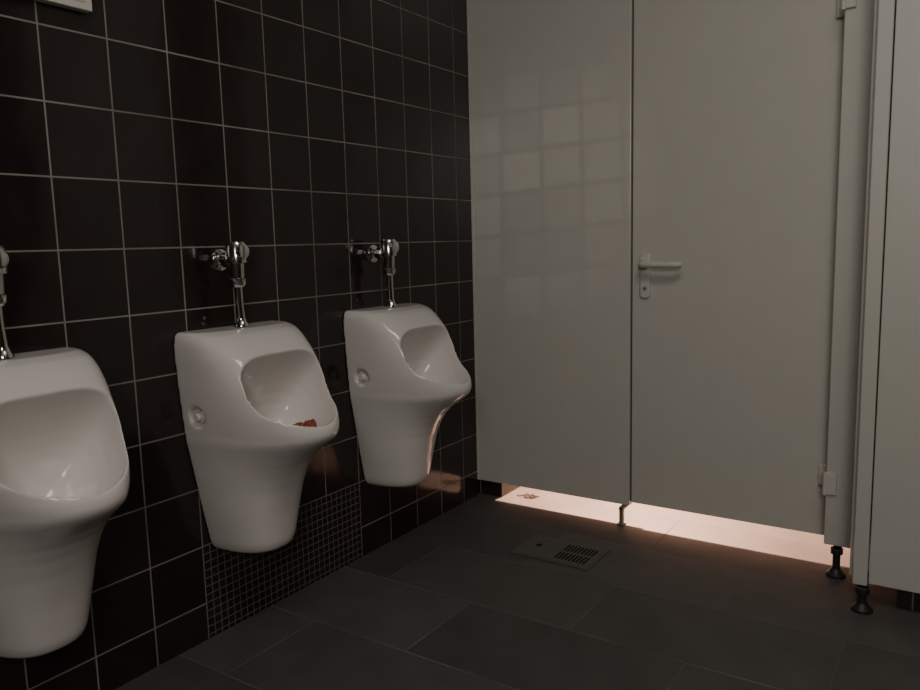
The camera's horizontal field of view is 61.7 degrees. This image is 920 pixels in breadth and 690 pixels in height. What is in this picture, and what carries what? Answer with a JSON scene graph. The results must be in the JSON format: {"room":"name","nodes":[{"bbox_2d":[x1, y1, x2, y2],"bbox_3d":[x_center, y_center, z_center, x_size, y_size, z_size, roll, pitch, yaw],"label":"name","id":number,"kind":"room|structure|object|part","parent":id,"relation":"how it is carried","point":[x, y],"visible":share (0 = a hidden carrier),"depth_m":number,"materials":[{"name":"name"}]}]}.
{"room":"public restroom","nodes":[
{"label":"public restroom","id":0,"kind":"room"},
{"bbox_2d":[0,0,477,689],"bbox_3d":[-0.933,-0.462,1.500,0.090,2.550,3.398,4,9,33],"label":"wall","id":1,"kind":"structure","parent":0,"point":[140,139],"depth_m":1.92,"materials":[{"name":"black tile"}]},
{"bbox_2d":[33,0,91,12],"bbox_3d":[-0.856,-0.871,1.476,0.024,0.386,0.274,4,9,33],"label":"picture frame","id":2,"kind":"object","parent":1,"relation":"attached to","point":[85,6],"visible":1,"depth_m":1.58,"materials":[{"name":"grey plastic"}]},
{"bbox_2d":[0,347,129,658],"bbox_3d":[-0.766,0.312,1.441,0.334,0.567,0.325,4,9,33],"label":"urinal","id":3,"kind":"object","parent":1,"relation":"attached to","point":[65,469],"visible":0.99,"depth_m":1.44,"materials":[{"name":"white ceramic"}]},
{"bbox_2d":[0,246,14,358],"bbox_3d":[-0.882,-0.080,1.447,0.094,0.210,0.057,4,9,33],"label":"valve","id":4,"kind":"object","parent":3,"relation":"attached to","point":[5,352],"visible":1,"depth_m":1.44,"materials":[{"name":"silver metal"}]},
{"bbox_2d":[174,320,338,552],"bbox_3d":[-0.450,0.240,1.915,0.334,0.567,0.325,4,9,33],"label":"urinal","id":5,"kind":"object","parent":1,"relation":"attached to","point":[257,404],"visible":0.99,"depth_m":1.86,"materials":[{"name":"white ceramic"}]},
{"bbox_2d":[210,242,248,326],"bbox_3d":[-0.566,-0.151,1.921,0.094,0.210,0.057,4,9,33],"label":"valve","id":6,"kind":"object","parent":5,"relation":"attached to","point":[235,254],"visible":1,"depth_m":1.90,"materials":[{"name":"silver metal"}]},
{"bbox_2d":[344,303,470,486],"bbox_3d":[-0.120,0.166,2.410,0.334,0.567,0.325,4,9,33],"label":"urinal","id":7,"kind":"object","parent":1,"relation":"attached to","point":[405,371],"visible":1,"depth_m":2.35,"materials":[{"name":"white ceramic"}]},
{"bbox_2d":[367,239,398,306],"bbox_3d":[-0.236,-0.225,2.416,0.094,0.210,0.057,4,9,33],"label":"valve","id":8,"kind":"object","parent":7,"relation":"attached to","point":[388,249],"visible":1,"depth_m":2.39,"materials":[{"name":"silver metal"}]},
{"bbox_2d":[477,479,519,496],"bbox_3d":[0.393,-0.749,3.402,0.188,2.550,1.230,4,9,33],"label":"wall","id":9,"kind":"structure","parent":0,"point":[484,487],"depth_m":3.04,"materials":[{"name":"black tile"}]},
{"bbox_2d":[115,487,919,689],"bbox_3d":[0.514,0.828,1.488,2.655,0.075,4.830,4,9,33],"label":"floor","id":10,"kind":"structure","parent":0,"point":[678,600],"depth_m":2.04,"materials":[{"name":"tile"}]},
{"bbox_2d":[517,493,539,498],"bbox_3d":[0.270,0.588,3.016,0.060,0.008,0.076,-8,10,-40],"label":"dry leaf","id":11,"kind":"object","parent":10,"relation":"on","point":[528,496],"visible":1,"depth_m":3.00,"materials":[{"name":"brown plant"}]},
{"bbox_2d":[511,534,609,570],"bbox_3d":[0.322,0.661,2.469,0.266,0.007,0.176,4,9,33],"label":"floor drain","id":12,"kind":"object","parent":10,"relation":"on","point":[558,551],"visible":1,"depth_m":2.46,"materials":[{"name":"metal"}]},
{"bbox_2d":[617,504,627,525],"bbox_3d":[0.572,0.595,2.700,0.025,0.064,0.051,4,9,33],"label":"partition leg","id":13,"kind":"object","parent":10,"relation":"on","point":[621,522],"depth_m":2.69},
{"bbox_2d":[826,546,845,578],"bbox_3d":[1.098,0.633,2.245,0.054,0.083,0.054,4,9,33],"label":"partition leg","id":14,"kind":"object","parent":10,"relation":"on","point":[835,572],"depth_m":2.24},
{"bbox_2d":[850,584,872,614],"bbox_3d":[1.065,0.672,2.037,0.054,0.063,0.054,4,9,33],"label":"partition leg","id":15,"kind":"object","parent":10,"relation":"on","point":[860,606],"depth_m":2.03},
{"bbox_2d":[466,0,632,504],"bbox_3d":[0.326,-0.687,2.712,0.660,2.486,0.052,4,9,33],"label":"wall","id":16,"kind":"structure","parent":0,"point":[550,81],"depth_m":2.73,"materials":[{"name":"white laminate"}]},
{"bbox_2d":[849,0,919,593],"bbox_3d":[1.567,-0.586,1.724,1.126,2.486,0.334,4,9,33],"label":"wall","id":17,"kind":"structure","parent":0,"point":[885,524],"depth_m":1.93,"materials":[{"name":"white laminate"}]},
{"bbox_2d":[631,0,843,534],"bbox_3d":[0.821,-0.456,2.369,0.616,2.068,0.093,4,9,33],"label":"door leaf","id":18,"kind":"structure","parent":17,"relation":"in","point":[737,103],"depth_m":2.40,"materials":[{"name":"white laminate"}]},
{"bbox_2d":[630,0,633,500],"bbox_3d":[0.579,-0.477,2.569,0.006,2.068,0.018,4,9,33],"label":"door frame","id":19,"kind":"structure","parent":18,"relation":"attached to","point":[633,0],"depth_m":2.59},
{"bbox_3d":[0.649,-0.222,2.500,0.155,0.147,0.064,4,9,33],"label":"handle","id":20,"kind":"part","parent":18,"relation":"part of","materials":[{"name":"silver metal"}]},
{"bbox_2d":[818,0,856,494],"bbox_3d":[1.071,-0.271,2.191,0.036,1.418,0.109,1,8,18],"label":"hinges","id":21,"kind":"object","parent":17,"relation":"attached to","point":[828,481],"visible":0.86,"depth_m":2.23,"materials":[{"name":"grey metal"}]},
{"bbox_2d":[824,0,874,547],"bbox_3d":[1.100,-0.642,2.151,0.125,2.466,0.137,4,9,33],"label":"door frame","id":22,"kind":"structure","parent":17,"relation":"attached to","point":[858,20],"depth_m":2.14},
{"bbox_2d":[896,589,919,611],"bbox_3d":[1.578,-0.654,2.472,0.090,2.550,1.485,4,9,33],"label":"wall","id":23,"kind":"structure","parent":0,"point":[908,600],"depth_m":2.03,"materials":[{"name":"black tile"}]}
]}

